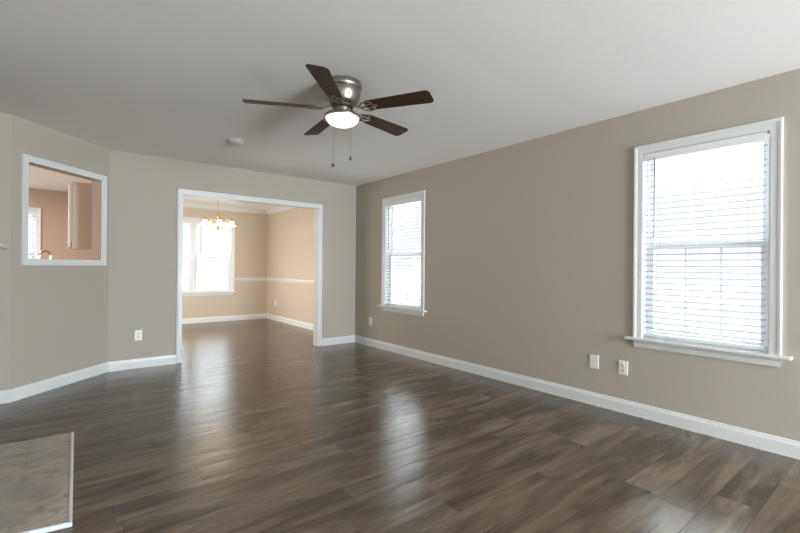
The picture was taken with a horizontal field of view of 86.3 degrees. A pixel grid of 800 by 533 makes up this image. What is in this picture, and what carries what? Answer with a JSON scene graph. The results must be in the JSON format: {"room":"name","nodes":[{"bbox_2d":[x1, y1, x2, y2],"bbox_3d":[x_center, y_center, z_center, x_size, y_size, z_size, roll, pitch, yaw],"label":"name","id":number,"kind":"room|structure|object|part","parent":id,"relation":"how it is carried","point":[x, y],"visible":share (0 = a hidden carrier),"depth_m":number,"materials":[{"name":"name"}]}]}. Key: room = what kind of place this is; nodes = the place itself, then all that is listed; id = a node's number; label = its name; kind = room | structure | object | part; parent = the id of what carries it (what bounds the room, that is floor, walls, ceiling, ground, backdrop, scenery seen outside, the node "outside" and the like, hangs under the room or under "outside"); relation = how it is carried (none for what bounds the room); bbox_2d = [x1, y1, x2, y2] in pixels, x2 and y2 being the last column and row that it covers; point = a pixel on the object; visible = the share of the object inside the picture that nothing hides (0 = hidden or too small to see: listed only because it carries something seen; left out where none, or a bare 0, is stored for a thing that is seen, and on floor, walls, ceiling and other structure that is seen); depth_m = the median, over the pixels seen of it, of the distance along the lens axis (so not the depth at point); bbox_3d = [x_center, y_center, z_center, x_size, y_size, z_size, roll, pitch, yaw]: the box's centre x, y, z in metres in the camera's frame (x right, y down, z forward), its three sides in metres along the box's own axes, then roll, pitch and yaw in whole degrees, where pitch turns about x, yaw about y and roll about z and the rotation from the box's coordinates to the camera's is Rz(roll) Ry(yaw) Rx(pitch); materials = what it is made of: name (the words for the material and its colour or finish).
{"room":"empty living room","nodes":[
{"label":"empty living room","id":0,"kind":"room"},
{"bbox_2d":[0,113,11,390],"bbox_3d":[-4.460,-0.080,2.771,2.867,2.440,0.110,1,0,-38],"label":"wall","id":1,"kind":"structure","parent":0,"point":[5,119],"depth_m":3.60,"materials":[{"name":"beige paint"}]},
{"bbox_2d":[0,390,9,403],"bbox_3d":[-3.529,1.096,3.438,0.572,0.108,0.013,1,0,-38],"label":"baseboard","id":2,"kind":"structure","parent":1,"relation":"attached to","point":[4,394],"depth_m":3.59,"materials":[{"name":"white paint"}]},
{"bbox_2d":[9,115,109,389],"bbox_3d":[-3.307,-0.067,4.158,0.110,2.440,1.070,0,0,5],"label":"wall","id":3,"kind":"structure","parent":0,"point":[59,313],"depth_m":4.04,"materials":[{"name":"beige paint"}]},
{"bbox_2d":[10,362,107,401],"bbox_3d":[-3.256,1.100,4.147,0.013,0.108,1.076,0,0,5],"label":"baseboard","id":4,"kind":"structure","parent":3,"relation":"attached to","point":[21,392],"depth_m":4.04,"materials":[{"name":"white paint"}]},
{"bbox_2d":[21,154,106,265],"bbox_3d":[-3.237,-0.496,4.172,0.019,0.969,0.937,0,0,5],"label":"trim","id":5,"kind":"structure","parent":3,"relation":"attached to","point":[26,159],"depth_m":3.98,"materials":[{"name":"white paint"}]},
{"bbox_2d":[28,188,267,318],"bbox_3d":[-5.665,-0.080,7.587,6.975,2.440,0.120,1,0,-38],"label":"wall","id":6,"kind":"structure","parent":0,"point":[251,229],"depth_m":9.05,"materials":[{"name":"beige paint"}]},
{"bbox_2d":[28,207,40,258],"bbox_3d":[-6.490,-0.355,6.897,1.150,1.270,0.164,1,0,-38],"label":"window","id":7,"kind":"structure","parent":6,"relation":"in","point":[37,216],"depth_m":7.17,"materials":[{"name":"white paint"}]},
{"bbox_2d":[28,211,34,256],"bbox_3d":[-6.482,-0.368,6.886,0.900,1.100,0.065,1,0,-38],"label":"window blind","id":8,"kind":"object","parent":7,"relation":"attached to","point":[29,213],"visible":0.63,"depth_m":7.12,"materials":[{"name":"white plastic"}]},
{"bbox_3d":[-6.531,-0.558,6.951,0.886,0.707,0.022,1,0,-38],"label":"sash","id":9,"kind":"part","parent":7,"relation":"part of","materials":[{"name":"glass"}]},
{"bbox_2d":[182,217,236,296],"bbox_3d":[-4.235,-0.197,8.694,1.764,1.600,0.168,1,0,-38],"label":"window","id":10,"kind":"structure","parent":6,"relation":"in","point":[191,261],"depth_m":8.78,"materials":[{"name":"white paint"}]},
{"bbox_3d":[-4.578,0.143,8.475,0.695,0.719,0.022,1,0,-38],"label":"sash","id":11,"kind":"part","parent":10,"relation":"part of","materials":[{"name":"white plastic"}]},
{"bbox_2d":[182,220,189,291],"bbox_3d":[-4.540,-0.213,8.431,0.706,1.430,0.065,1,0,-38],"label":"window blind","id":12,"kind":"object","parent":10,"relation":"attached to","point":[184,221],"visible":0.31,"depth_m":8.60,"materials":[{"name":"white plastic"}]},
{"bbox_3d":[-4.588,-0.553,8.496,0.695,0.737,0.022,1,0,-38],"label":"sash","id":13,"kind":"part","parent":10,"relation":"part of","materials":[{"name":"white plastic"}]},
{"bbox_3d":[-4.582,-0.209,8.485,0.723,1.452,0.054,1,0,-38],"label":"frame","id":14,"kind":"part","parent":10,"relation":"part of","materials":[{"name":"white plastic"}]},
{"bbox_3d":[-3.958,-0.547,8.997,0.695,0.737,0.022,1,0,-38],"label":"sash","id":15,"kind":"part","parent":10,"relation":"part of","materials":[{"name":"glass"}]},
{"bbox_3d":[-3.948,0.149,8.976,0.695,0.719,0.022,1,0,-38],"label":"sash","id":16,"kind":"part","parent":10,"relation":"part of","materials":[{"name":"white plastic"}]},
{"bbox_2d":[195,221,230,290],"bbox_3d":[-3.906,-0.207,8.927,0.706,1.430,0.078,1,0,-38],"label":"window blind","id":17,"kind":"object","parent":10,"relation":"attached to","point":[196,222],"visible":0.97,"depth_m":8.91,"materials":[{"name":"white"}]},
{"bbox_3d":[-3.919,0.498,8.935,0.698,0.020,0.048,1,0,-38],"label":"rail","id":18,"kind":"part","parent":17,"relation":"part of","materials":[{"name":"white plastic"}]},
{"bbox_3d":[-3.953,-0.203,8.986,0.723,1.452,0.054,1,0,-38],"label":"frame","id":19,"kind":"part","parent":10,"relation":"part of","materials":[{"name":"white plastic"}]},
{"bbox_2d":[182,313,266,323],"bbox_3d":[-4.213,1.101,8.662,3.105,0.108,0.013,1,0,-38],"label":"baseboard","id":20,"kind":"structure","parent":6,"relation":"attached to","point":[251,316],"depth_m":9.03,"materials":[{"name":"white paint"}]},
{"bbox_2d":[183,202,267,213],"bbox_3d":[-4.175,-1.237,8.644,3.105,0.095,0.074,1,0,-38],"label":"trim","id":21,"kind":"structure","parent":6,"relation":"attached to","point":[185,204],"depth_m":9.01,"materials":[{"name":"white paint"}]},
{"bbox_2d":[234,278,266,280],"bbox_3d":[-3.272,0.287,9.399,0.729,0.066,0.026,1,0,-38],"label":"trim","id":22,"kind":"structure","parent":6,"relation":"attached to","point":[236,279],"depth_m":9.39,"materials":[{"name":"white paint"}]},
{"bbox_2d":[107,150,355,361],"bbox_3d":[-1.985,-0.052,5.727,3.201,2.440,0.116,1,0,-38],"label":"wall","id":23,"kind":"structure","parent":0,"point":[142,260],"depth_m":5.03,"materials":[{"name":"beige paint"}]},
{"bbox_2d":[135,330,141,340],"bbox_3d":[-2.979,0.784,4.860,0.072,0.116,0.009,1,0,-38],"label":"wall outlet","id":24,"kind":"object","parent":23,"relation":"attached to","point":[138,333],"visible":1,"depth_m":4.86,"materials":[{"name":"white plastic"}]},
{"bbox_2d":[108,355,175,371],"bbox_3d":[-2.941,1.104,4.890,0.681,0.108,0.013,1,0,-38],"label":"baseboard","id":25,"kind":"structure","parent":23,"relation":"attached to","point":[169,359],"depth_m":4.87,"materials":[{"name":"white paint"}]},
{"bbox_2d":[176,189,322,362],"bbox_3d":[-1.953,0.120,5.753,1.934,2.089,0.154,1,0,-38],"label":"trim","id":26,"kind":"structure","parent":23,"relation":"attached to","point":[318,208],"depth_m":5.72,"materials":[{"name":"white paint"}]},
{"bbox_3d":[-1.995,0.120,5.806,1.934,2.088,0.019,1,0,-38],"label":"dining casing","id":27,"kind":"part","parent":26,"relation":"part of","materials":[{"name":"white paint"}]},
{"bbox_2d":[321,335,354,345],"bbox_3d":[-0.932,1.124,6.487,0.589,0.108,0.013,1,0,-38],"label":"baseboard","id":28,"kind":"structure","parent":23,"relation":"attached to","point":[344,339],"depth_m":6.48,"materials":[{"name":"white paint"}]},
{"bbox_2d":[267,208,313,323],"bbox_3d":[-1.816,-0.045,8.253,0.120,2.440,3.629,1,0,-38],"label":"wall","id":29,"kind":"structure","parent":0,"point":[290,231],"depth_m":8.63,"materials":[{"name":"beige paint"}]},
{"bbox_2d":[266,206,295,213],"bbox_3d":[-1.882,-1.219,8.195,0.074,0.095,3.629,1,0,-38],"label":"trim","id":30,"kind":"structure","parent":29,"relation":"attached to","point":[278,208],"depth_m":9.10,"materials":[{"name":"white paint"}]},
{"bbox_2d":[267,314,312,329],"bbox_3d":[-1.878,1.120,8.210,0.013,0.108,3.629,1,0,-38],"label":"baseboard","id":31,"kind":"structure","parent":29,"relation":"attached to","point":[269,316],"depth_m":8.60,"materials":[{"name":"white paint"}]},
{"bbox_2d":[267,278,313,283],"bbox_3d":[-1.876,0.296,8.207,0.026,0.066,3.629,1,0,-38],"label":"trim","id":32,"kind":"structure","parent":29,"relation":"attached to","point":[268,279],"depth_m":8.60,"materials":[{"name":"white paint"}]},
{"bbox_2d":[0,318,799,532],"bbox_3d":[-1.371,1.205,2.030,7.200,0.080,14.175,1,0,-38],"label":"floor","id":33,"kind":"structure","parent":0,"point":[259,427],"depth_m":2.70,"materials":[{"name":"wood"}]},
{"bbox_2d":[0,432,73,532],"bbox_3d":[-2.052,1.149,2.279,0.517,0.022,1.313,1,0,-38],"label":"hearth","id":34,"kind":"object","parent":33,"relation":"on","point":[36,475],"visible":1,"depth_m":2.23,"materials":[{"name":"beige stone"}]},
{"bbox_2d":[0,243,9,249],"bbox_3d":[-2.191,0.502,2.186,0.177,1.269,1.445,1,0,-38],"label":"fireplace mantel","id":35,"kind":"object","parent":34,"relation":"on","point":[2,246],"visible":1,"depth_m":2.58,"materials":[{"name":"white paint"}]},
{"bbox_3d":[-3.650,0.716,4.133,0.550,0.868,0.920,0,0,5],"label":"base cabinet","id":36,"kind":"object","parent":33,"relation":"on","visible":0},
{"bbox_3d":[-3.661,0.262,4.136,0.580,0.038,0.920,0,0,5],"label":"countertop","id":37,"kind":"structure","parent":36,"relation":"on","visible":0},
{"bbox_2d":[38,250,52,258],"bbox_3d":[-3.485,0.040,4.231,0.063,0.410,0.183,0,0,33],"label":"kitchen faucet","id":38,"kind":"object","parent":37,"relation":"on","point":[42,251],"visible":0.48,"depth_m":4.19,"materials":[{"name":"silver metal"}]},
{"bbox_2d":[0,0,799,208],"bbox_3d":[-1.349,-1.315,2.035,7.200,0.080,14.175,1,0,-38],"label":"ceiling","id":39,"kind":"structure","parent":0,"point":[171,79],"depth_m":2.70,"materials":[{"name":"white paint"}]},
{"bbox_2d":[200,200,235,230],"bbox_3d":[-3.093,-0.939,7.232,0.560,0.680,0.559,1,0,-38],"label":"chandelier","id":40,"kind":"object","parent":39,"relation":"hanging from","point":[206,222],"visible":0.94,"depth_m":7.24,"materials":[{"name":"white glass"}]},
{"bbox_3d":[-3.237,-0.732,7.087,0.156,0.084,0.156,0,0,42],"label":"lamp shade","id":41,"kind":"part","parent":40,"relation":"part of","materials":[{"name":"white"}]},
{"bbox_3d":[-2.986,-0.730,7.060,0.156,0.084,0.156,1,0,-30],"label":"lamp shade","id":42,"kind":"part","parent":40,"relation":"part of","materials":[{"name":"white glass"}]},
{"bbox_3d":[-2.883,-0.729,7.291,0.156,0.084,0.156,1,0,-12],"label":"lamp shade","id":43,"kind":"part","parent":40,"relation":"part of","materials":[{"name":"white glass"}]},
{"bbox_2d":[228,138,243,145],"bbox_3d":[-1.648,-1.248,4.293,0.156,0.048,0.156,1,0,-38],"label":"smoke detector","id":44,"kind":"object","parent":39,"relation":"attached to","point":[233,141],"visible":1,"depth_m":4.25,"materials":[{"name":"grey plastic"}]},
{"bbox_2d":[242,64,433,166],"bbox_3d":[-0.401,-0.973,2.985,1.251,0.584,1.240,1,0,-38],"label":"ceiling fan","id":45,"kind":"object","parent":39,"relation":"hanging from","point":[342,93],"visible":1,"depth_m":2.85,"materials":[{"name":"brown wood"}]},
{"bbox_3d":[-0.805,-1.086,2.856,0.465,0.035,0.130,1,0,-13],"label":"blade","id":46,"kind":"part","parent":45,"relation":"part of","materials":[{"name":"brown wood"}]},
{"bbox_3d":[-0.614,-1.084,3.308,0.130,0.035,0.465,1,0,-31],"label":"blade","id":47,"kind":"part","parent":45,"relation":"part of","materials":[{"name":"brown wood"}]},
{"bbox_3d":[-0.434,-1.084,2.534,0.130,0.035,0.465,0,0,5],"label":"blade","id":48,"kind":"part","parent":45,"relation":"part of","materials":[{"name":"brown wood"}]},
{"bbox_3d":[-0.399,-0.995,2.950,0.228,0.060,0.228,1,0,-38],"label":"lamp shade","id":49,"kind":"part","parent":45,"relation":"part of","materials":[{"name":"white glass"}]},
{"bbox_3d":[-0.125,-1.080,3.266,0.130,0.035,0.465,0,0,41],"label":"blade","id":50,"kind":"part","parent":45,"relation":"part of","materials":[{"name":"brown wood"}]},
{"bbox_3d":[-0.014,-1.080,2.788,0.465,0.035,0.130,0,0,23],"label":"blade","id":51,"kind":"part","parent":45,"relation":"part of","materials":[{"name":"brown wood"}]},
{"bbox_2d":[185,278,760,341],"bbox_3d":[2.389,1.857,21.073,90.000,0.200,90.000,1,0,-38],"label":"ground","id":52,"kind":"structure","parent":0,"point":[678,286],"depth_m":18.89,"materials":[{"name":"grey"}]},
{"bbox_2d":[182,267,226,288],"bbox_3d":[-6.922,0.801,13.113,10.600,1.680,0.162,1,0,-38],"label":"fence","id":53,"kind":"object","parent":52,"relation":"on","point":[203,273],"visible":0.07,"depth_m":13.64,"materials":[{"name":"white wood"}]},
{"bbox_2d":[393,269,420,303],"bbox_3d":[-0.319,0.859,13.676,0.162,1.680,7.100,1,0,-38],"label":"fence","id":54,"kind":"object","parent":52,"relation":"on","point":[416,270],"visible":0.05,"depth_m":12.91,"materials":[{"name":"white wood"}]},
{"bbox_2d":[355,68,799,441],"bbox_3d":[2.480,-0.021,2.787,0.130,2.440,10.276,1,0,-38],"label":"wall","id":55,"kind":"structure","parent":0,"point":[529,244],"depth_m":3.87,"materials":[{"name":"beige paint"}]},
{"bbox_2d":[378,190,426,315],"bbox_3d":[0.065,-0.167,5.786,0.174,1.600,1.006,1,0,-38],"label":"window","id":56,"kind":"structure","parent":55,"relation":"in","point":[420,311],"depth_m":5.92,"materials":[{"name":"white paint"}]},
{"bbox_2d":[386,197,420,307],"bbox_3d":[0.045,-0.180,5.770,0.078,1.430,0.760,1,0,-38],"label":"window blind","id":57,"kind":"object","parent":56,"relation":"attached to","point":[418,199],"visible":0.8,"depth_m":5.76,"materials":[{"name":"white plastic"}]},
{"bbox_3d":[0.048,0.525,5.776,0.048,0.020,0.752,1,0,-38],"label":"rail","id":58,"kind":"part","parent":57,"relation":"part of","materials":[{"name":"white plastic"}]},
{"bbox_3d":[0.108,-0.175,5.820,0.064,1.452,0.770,1,0,-38],"label":"frame","id":59,"kind":"part","parent":56,"relation":"part of","materials":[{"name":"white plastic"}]},
{"bbox_3d":[0.091,0.177,5.809,0.022,0.719,0.742,1,0,-38],"label":"sash","id":60,"kind":"part","parent":56,"relation":"part of","materials":[{"name":"white plastic"}]},
{"bbox_3d":[0.117,-0.519,5.826,0.022,0.737,0.742,1,0,-38],"label":"sash","id":61,"kind":"part","parent":56,"relation":"part of","materials":[{"name":"glass"}]},
{"bbox_2d":[355,335,799,459],"bbox_3d":[2.451,1.145,2.695,0.013,0.108,10.160,1,0,-38],"label":"baseboard","id":62,"kind":"structure","parent":55,"relation":"attached to","point":[763,441],"depth_m":3.48,"materials":[{"name":"white paint"}]},
{"bbox_2d":[590,354,598,368],"bbox_3d":[1.674,0.820,3.680,0.008,0.118,0.078,1,0,-38],"label":"cable plate","id":63,"kind":"object","parent":55,"relation":"attached to","point":[594,359],"visible":1,"depth_m":3.67,"materials":[{"name":"white plastic"}]},
{"bbox_2d":[619,360,627,375],"bbox_3d":[1.825,0.828,3.489,0.009,0.116,0.072,1,0,-38],"label":"wall outlet","id":64,"kind":"object","parent":55,"relation":"attached to","point":[623,365],"visible":1,"depth_m":3.48,"materials":[{"name":"white plastic"}]},
{"bbox_2d":[624,117,792,366],"bbox_3d":[2.196,-0.154,3.105,0.174,1.600,1.006,1,0,-38],"label":"window","id":65,"kind":"structure","parent":55,"relation":"in","point":[772,355],"depth_m":2.99,"materials":[{"name":"white paint"}]},
{"bbox_2d":[644,132,767,349],"bbox_3d":[2.173,-0.168,3.094,0.078,1.430,0.752,1,0,-38],"label":"window blind","id":66,"kind":"object","parent":65,"relation":"attached to","point":[758,137],"visible":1,"depth_m":3.06,"materials":[{"name":"white plastic"}]},
{"bbox_3d":[2.176,0.537,3.100,0.048,0.020,0.744,1,0,-38],"label":"rail","id":67,"kind":"part","parent":66,"relation":"part of","materials":[{"name":"white plastic"}]},
{"bbox_3d":[2.239,-0.163,3.139,0.064,1.452,0.770,1,0,-38],"label":"frame","id":68,"kind":"part","parent":65,"relation":"part of","materials":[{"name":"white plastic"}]},
{"bbox_3d":[2.223,0.189,3.128,0.022,0.719,0.742,1,0,-38],"label":"sash","id":69,"kind":"part","parent":65,"relation":"part of","materials":[{"name":"white plastic"}]},
{"bbox_3d":[2.248,-0.506,3.145,0.022,0.737,0.742,1,0,-38],"label":"sash","id":70,"kind":"part","parent":65,"relation":"part of","materials":[{"name":"white glass"}]},
{"bbox_3d":[-4.344,-0.071,6.243,0.130,2.440,3.629,1,0,-38],"label":"wall","id":71,"kind":"structure","parent":0,"visible":0},
{"bbox_2d":[65,182,91,249],"bbox_3d":[-3.907,-0.607,5.291,0.380,0.795,0.430,1,0,-38],"label":"upper cabinet","id":72,"kind":"object","parent":71,"relation":"attached to","point":[79,193],"visible":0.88,"depth_m":5.09,"materials":[{"name":"beige paint"}]},
{"bbox_3d":[-4.021,-0.615,5.200,0.034,0.772,0.422,1,0,-38],"label":"door","id":73,"kind":"part","parent":72,"relation":"part of","materials":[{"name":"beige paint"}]}
]}

